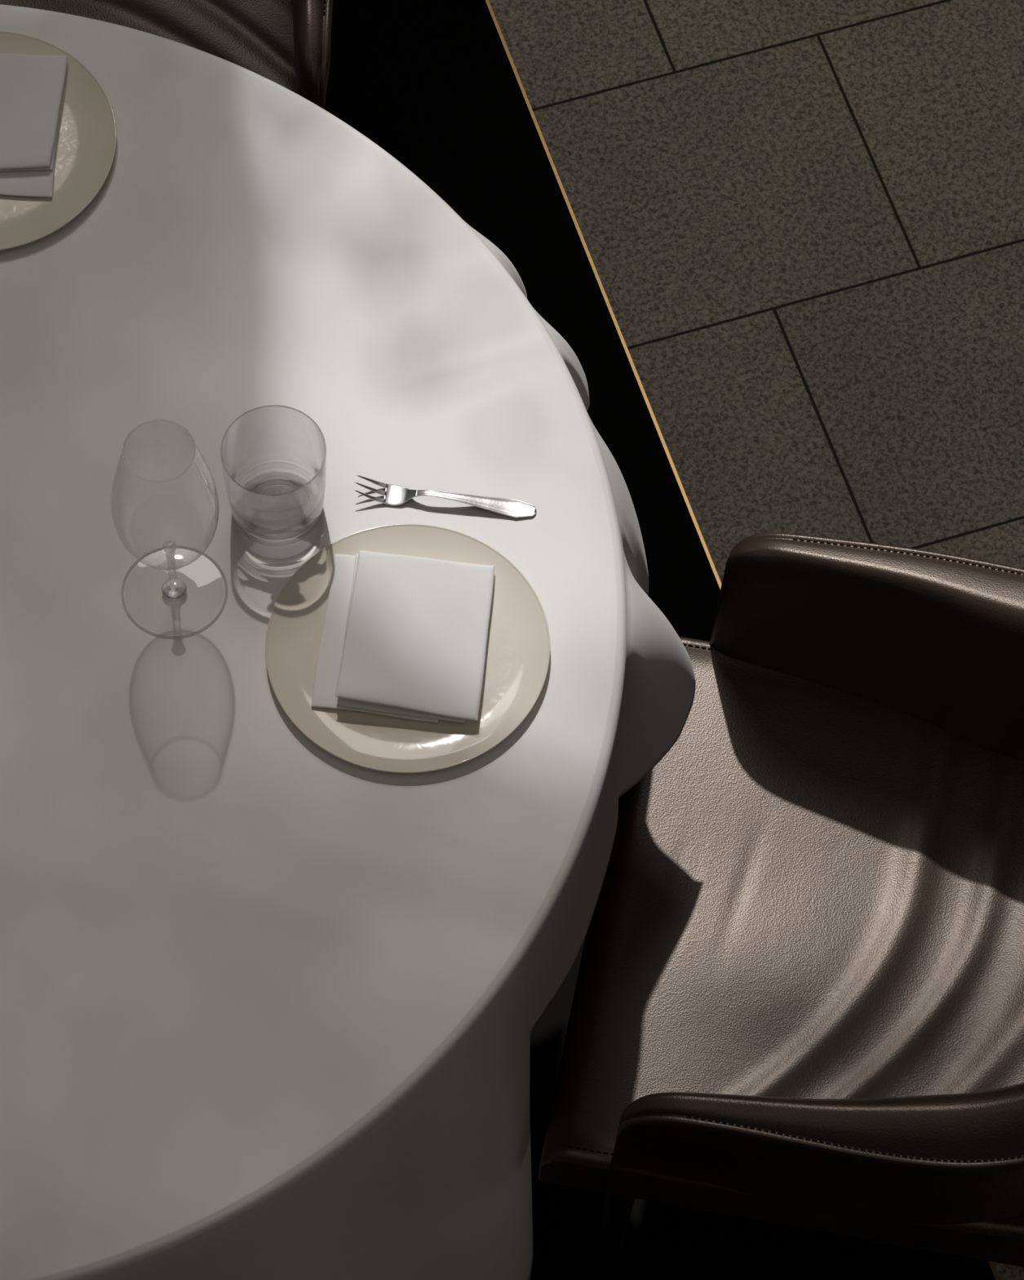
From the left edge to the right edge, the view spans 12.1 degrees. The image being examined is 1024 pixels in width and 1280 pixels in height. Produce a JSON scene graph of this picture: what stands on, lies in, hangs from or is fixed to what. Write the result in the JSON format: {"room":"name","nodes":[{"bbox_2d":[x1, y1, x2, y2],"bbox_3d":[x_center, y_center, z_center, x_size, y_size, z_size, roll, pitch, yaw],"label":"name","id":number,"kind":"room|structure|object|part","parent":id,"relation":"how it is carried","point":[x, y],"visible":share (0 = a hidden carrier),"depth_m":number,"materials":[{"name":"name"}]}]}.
{"room":"restaurant dining room","nodes":[
{"label":"restaurant dining room","id":0,"kind":"room"},
{"bbox_2d":[324,0,995,1279],"bbox_3d":[-0.800,1.273,4.289,2.864,0.050,5.500,-16,62,-9],"label":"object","id":1,"kind":"structure","parent":0,"point":[433,84],"depth_m":5.15,"materials":[{"name":"black"}]},
{"bbox_2d":[0,0,333,109],"bbox_3d":[-0.455,-0.635,4.876,0.576,0.782,0.580,1,61,0],"label":"leather armchair","id":2,"kind":"object","parent":1,"relation":"on","point":[286,42],"visible":0.31,"depth_m":4.80,"materials":[{"name":"black"}]},
{"bbox_3d":[-0.194,-0.675,4.739,0.082,0.293,0.401,-8,61,-5],"label":"armrest","id":3,"kind":"part","parent":2,"relation":"part of","materials":[{"name":"brown leather"}]},
{"bbox_2d":[538,532,1023,1279],"bbox_3d":[0.357,0.297,4.365,0.580,0.782,0.576,10,61,5],"label":"leather armchair","id":4,"kind":"object","parent":1,"relation":"on","point":[798,1000],"visible":0.96,"depth_m":4.30,"materials":[{"name":"black leather"}]},
{"bbox_3d":[0.098,0.532,4.455,0.047,0.392,0.032,-1,61,-1],"label":"leg","id":5,"kind":"part","parent":4,"relation":"part of","materials":[{"name":"black metal"}]},
{"bbox_3d":[0.282,0.447,4.119,0.401,0.293,0.082,0,61,0],"label":"armrest","id":6,"kind":"part","parent":4,"relation":"part of","materials":[{"name":"brown leather"}]},
{"bbox_3d":[0.376,0.000,4.355,0.401,0.316,0.085,21,63,11],"label":"armrest","id":7,"kind":"part","parent":4,"relation":"part of","materials":[{"name":"brown leather"}]},
{"bbox_3d":[-0.549,0.151,4.463,1.276,0.737,1.276,1,61,0],"label":"round table","id":8,"kind":"object","parent":1,"relation":"on","visible":0},
{"bbox_2d":[0,4,695,1279],"bbox_3d":[-0.536,0.141,4.409,1.389,0.642,1.345,1,61,0],"label":"tablecloth","id":9,"kind":"object","parent":8,"relation":"on","point":[272,1002],"visible":0.98,"depth_m":4.11,"materials":[{"name":"white fabric"}]},
{"bbox_2d":[0,31,116,250],"bbox_3d":[-0.478,-0.449,4.365,0.242,0.011,0.242,1,61,0],"label":"plate","id":10,"kind":"object","parent":9,"relation":"on","point":[86,138],"visible":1,"depth_m":4.36,"materials":[{"name":"beige ceramic"}]},
{"bbox_2d":[0,53,67,197],"bbox_3d":[-0.472,-0.468,4.366,0.133,0.016,0.154,1,61,0],"label":"napkin","id":11,"kind":"object","parent":10,"relation":"on","point":[32,86],"visible":1,"depth_m":4.36,"materials":[{"name":"white fabric"}]},
{"bbox_2d":[111,419,227,638],"bbox_3d":[-0.289,-0.098,4.044,0.091,0.234,0.091,-5,61,-3],"label":"wine glass","id":12,"kind":"object","parent":9,"relation":"on","point":[174,588],"visible":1,"depth_m":4.12,"materials":[{"name":"clear glass"}]},
{"bbox_2d":[111,434,219,569],"bbox_3d":[-0.288,-0.116,4.010,0.090,0.156,0.090,1,61,0],"label":"bowl","id":13,"kind":"object","parent":12,"relation":"on","point":[170,547],"depth_m":4.00,"materials":[{"name":"clear glass"}]},
{"bbox_3d":[-0.289,-0.061,4.109,0.022,0.074,0.022,1,61,0],"label":"stem","id":14,"kind":"part","parent":12,"relation":"part of","materials":[{"name":"clear glass"}]},
{"bbox_2d":[220,404,326,541],"bbox_3d":[-0.203,-0.137,4.144,0.090,0.099,0.090,-39,68,-20],"label":"water tumbler","id":15,"kind":"object","parent":9,"relation":"on","point":[264,434],"visible":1,"depth_m":4.14,"materials":[{"name":"clear glass"}]},
{"bbox_2d":[265,524,550,773],"bbox_3d":[-0.089,0.008,4.114,0.242,0.011,0.242,1,61,0],"label":"plate","id":16,"kind":"object","parent":9,"relation":"on","point":[517,653],"visible":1,"depth_m":4.11,"materials":[{"name":"beige ceramic"}]},
{"bbox_2d":[311,550,494,723],"bbox_3d":[-0.091,-0.005,4.110,0.144,0.021,0.154,6,61,3],"label":"napkin","id":17,"kind":"object","parent":16,"relation":"on","point":[402,636],"visible":1,"depth_m":4.10,"materials":[{"name":"white fabric"}]},
{"bbox_2d":[354,475,536,518],"bbox_3d":[-0.058,-0.124,4.184,0.159,0.017,0.021,6,61,3],"label":"fork","id":18,"kind":"object","parent":9,"relation":"on","point":[394,495],"visible":1,"depth_m":4.18,"materials":[{"name":"silver metal"}]},
{"bbox_3d":[-0.031,-0.120,4.184,0.104,0.013,0.019,6,61,3],"label":"handle","id":19,"kind":"part","parent":18,"relation":"part of","materials":[{"name":"silver metal"}]},
{"bbox_2d":[488,0,1023,1279],"bbox_3d":[2.244,0.414,4.789,3.533,0.050,5.500,-16,62,-9],"label":"floor","id":20,"kind":"structure","parent":0,"point":[801,223],"depth_m":5.22,"materials":[{"name":"stone"}]},
{"bbox_2d":[484,0,999,1279],"bbox_3d":[0.563,0.888,4.512,0.004,0.052,5.500,-16,62,-9],"label":"trim","id":21,"kind":"structure","parent":20,"relation":"on","point":[679,482],"depth_m":5.17,"materials":[{"name":"gold metal"}]}
]}

